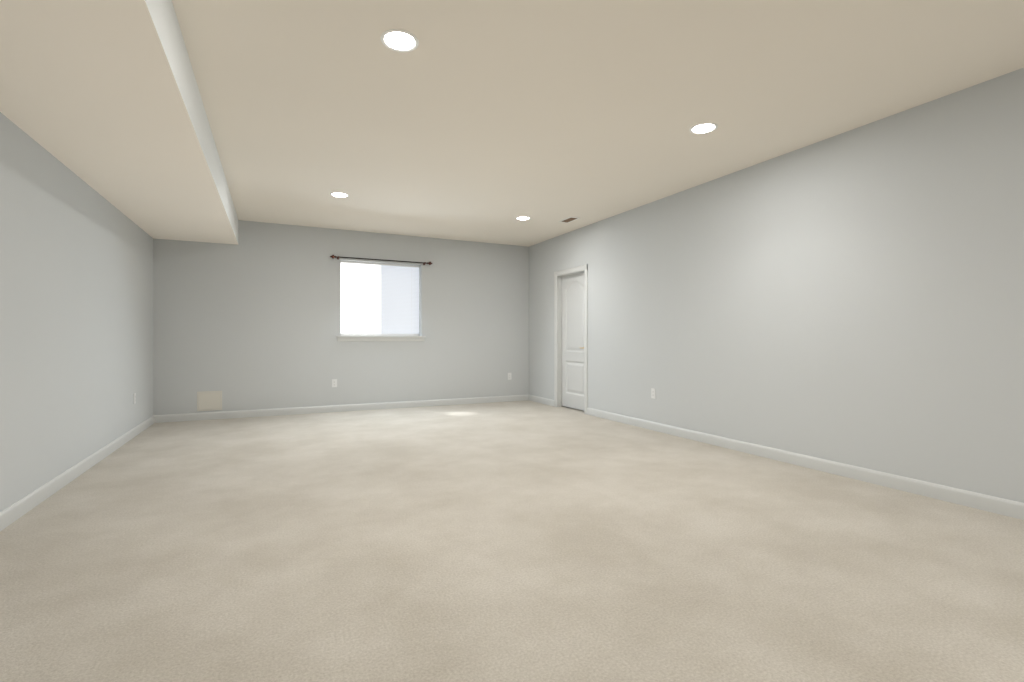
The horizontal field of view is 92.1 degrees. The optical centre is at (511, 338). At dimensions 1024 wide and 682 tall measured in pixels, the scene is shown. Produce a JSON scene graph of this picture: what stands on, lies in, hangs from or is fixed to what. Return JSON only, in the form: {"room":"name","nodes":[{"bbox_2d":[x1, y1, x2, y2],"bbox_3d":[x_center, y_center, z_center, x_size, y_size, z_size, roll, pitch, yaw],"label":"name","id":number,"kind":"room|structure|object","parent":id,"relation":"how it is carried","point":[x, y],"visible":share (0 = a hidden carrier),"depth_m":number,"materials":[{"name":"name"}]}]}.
{"room":"empty finished basement","nodes":[
{"label":"empty finished basement","id":0,"kind":"room"},
{"bbox_2d":[0,112,152,511],"bbox_3d":[-2.270,-0.265,1.377,0.150,2.650,11.150,0,0,-26],"label":"wall","id":1,"kind":"structure","parent":0,"point":[76,312],"depth_m":3.55,"materials":[{"name":"paint"}]},
{"bbox_2d":[0,415,155,530],"bbox_3d":[-2.175,1.012,1.367,0.014,0.097,10.750,0,0,-26],"label":"baseboard","id":2,"kind":"structure","parent":1,"relation":"attached to","point":[12,513],"depth_m":3.53,"materials":[{"name":"white paint"}]},
{"bbox_2d":[0,0,237,244],"bbox_3d":[-1.758,-1.425,1.568,0.938,0.330,10.750,0,0,-26],"label":"ceiling","id":3,"kind":"structure","parent":0,"point":[102,98],"depth_m":2.71,"materials":[{"name":"paint"}]},
{"bbox_2d":[153,220,528,414],"bbox_3d":[-2.112,-0.265,7.501,5.446,2.650,0.250,0,0,-26],"label":"wall","id":4,"kind":"structure","parent":0,"point":[250,320],"depth_m":7.03,"materials":[{"name":"paint"}]},
{"bbox_2d":[197,391,221,410],"bbox_3d":[-3.962,0.815,6.468,0.280,0.254,0.006,0,0,-26],"label":"access panel","id":5,"kind":"object","parent":4,"relation":"attached to","point":[211,400],"visible":1,"depth_m":6.47,"materials":[{"name":"beige paint"}]},
{"bbox_2d":[332,379,336,386],"bbox_3d":[-2.567,0.643,7.139,0.070,0.115,0.008,0,0,-26],"label":"electrical outlet","id":6,"kind":"object","parent":4,"relation":"attached to","point":[334,382],"visible":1,"depth_m":7.14,"materials":[{"name":"white plastic"}]},
{"bbox_2d":[156,395,527,422],"bbox_3d":[-2.093,1.012,7.364,5.301,0.097,0.014,0,0,-26],"label":"baseboard","id":7,"kind":"structure","parent":4,"relation":"attached to","point":[423,403],"depth_m":7.09,"materials":[{"name":"white paint"}]},
{"bbox_2d":[336,261,425,340],"bbox_3d":[-1.997,-0.558,7.530,1.322,1.194,0.267,0,0,-26],"label":"window","id":8,"kind":"structure","parent":4,"relation":"in","point":[379,299],"depth_m":7.53,"materials":[{"name":"white glass"}]},
{"bbox_2d":[330,255,432,264],"bbox_3d":[-1.929,-1.177,7.404,1.511,0.058,0.084,0,0,-26],"label":"curtain rod","id":9,"kind":"object","parent":4,"relation":"attached to","point":[338,257],"visible":1,"depth_m":7.36,"materials":[{"name":"brown metal"}]},
{"bbox_2d":[0,400,1023,681],"bbox_3d":[0.492,1.120,2.650,7.131,0.120,11.950,0,0,-26],"label":"floor","id":10,"kind":"structure","parent":0,"point":[526,540],"depth_m":2.33,"materials":[{"name":"beige carpet"}]},
{"bbox_2d":[172,0,1023,246],"bbox_3d":[0.221,-1.650,2.520,6.531,0.120,11.950,0,0,-26],"label":"ceiling","id":11,"kind":"structure","parent":0,"point":[487,121],"depth_m":3.19,"materials":[{"name":"paint"}]},
{"bbox_2d":[330,192,348,197],"bbox_3d":[-1.905,-1.587,5.449,0.200,0.006,0.200,0,0,-26],"label":"recessed light","id":12,"kind":"object","parent":11,"relation":"in","point":[339,194],"visible":1,"depth_m":5.43,"materials":[{"name":"white plastic"}]},
{"bbox_2d":[381,29,418,51],"bbox_3d":[-0.598,-1.587,2.633,0.200,0.006,0.200,0,0,-26],"label":"recessed light","id":13,"kind":"object","parent":11,"relation":"in","point":[399,40],"visible":1,"depth_m":2.63,"materials":[{"name":"white plastic"}]},
{"bbox_2d":[515,216,529,219],"bbox_3d":[0.145,-1.587,6.512,0.200,0.006,0.200,0,0,-26],"label":"recessed light","id":14,"kind":"object","parent":11,"relation":"in","point":[522,218],"visible":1,"depth_m":6.51,"materials":[{"name":"white plastic"}]},
{"bbox_2d":[559,217,578,222],"bbox_3d":[0.762,-1.587,6.593,0.150,0.006,0.300,0,0,-26],"label":"ceiling vent","id":15,"kind":"object","parent":11,"relation":"in","point":[568,219],"visible":1,"depth_m":6.57,"materials":[{"name":"brown metal"}]},
{"bbox_2d":[689,122,717,133],"bbox_3d":[1.446,-1.587,3.728,0.200,0.006,0.200,0,0,-26],"label":"recessed light","id":16,"kind":"object","parent":11,"relation":"in","point":[703,128],"visible":1,"depth_m":3.73,"materials":[{"name":"white plastic"}]},
{"bbox_2d":[529,68,1023,502],"bbox_3d":[2.675,-0.265,3.701,0.115,2.650,10.750,0,0,-26],"label":"wall","id":17,"kind":"structure","parent":0,"point":[854,297],"depth_m":3.82,"materials":[{"name":"paint"}]},
{"bbox_2d":[528,395,553,405],"bbox_3d":[0.484,1.012,8.107,0.014,0.097,0.829,0,0,-26],"label":"baseboard","id":18,"kind":"structure","parent":17,"relation":"attached to","point":[546,401],"depth_m":8.09,"materials":[{"name":"white paint"}]},
{"bbox_2d":[554,264,587,413],"bbox_3d":[0.910,0.007,7.347,0.134,2.105,0.900,0,0,-26],"label":"door frame","id":19,"kind":"structure","parent":17,"relation":"attached to","point":[558,275],"depth_m":7.67,"materials":[{"name":"white paint"}]},
{"bbox_2d":[562,272,583,410],"bbox_3d":[0.928,0.035,7.356,0.089,2.014,0.754,0,0,-26],"label":"door","id":20,"kind":"structure","parent":17,"relation":"in","point":[573,341],"depth_m":7.40,"materials":[{"name":"white paint"}]},
{"bbox_2d":[651,388,655,398],"bbox_3d":[1.637,0.634,5.715,0.008,0.115,0.070,0,0,-26],"label":"electrical outlet","id":21,"kind":"object","parent":17,"relation":"attached to","point":[653,392],"visible":1,"depth_m":5.71,"materials":[{"name":"white plastic"}]},
{"bbox_2d":[587,408,1023,519],"bbox_3d":[3.003,1.012,2.872,0.014,0.097,8.971,0,0,-26],"label":"baseboard","id":22,"kind":"structure","parent":17,"relation":"attached to","point":[997,505],"depth_m":3.76,"materials":[{"name":"white paint"}]}
]}

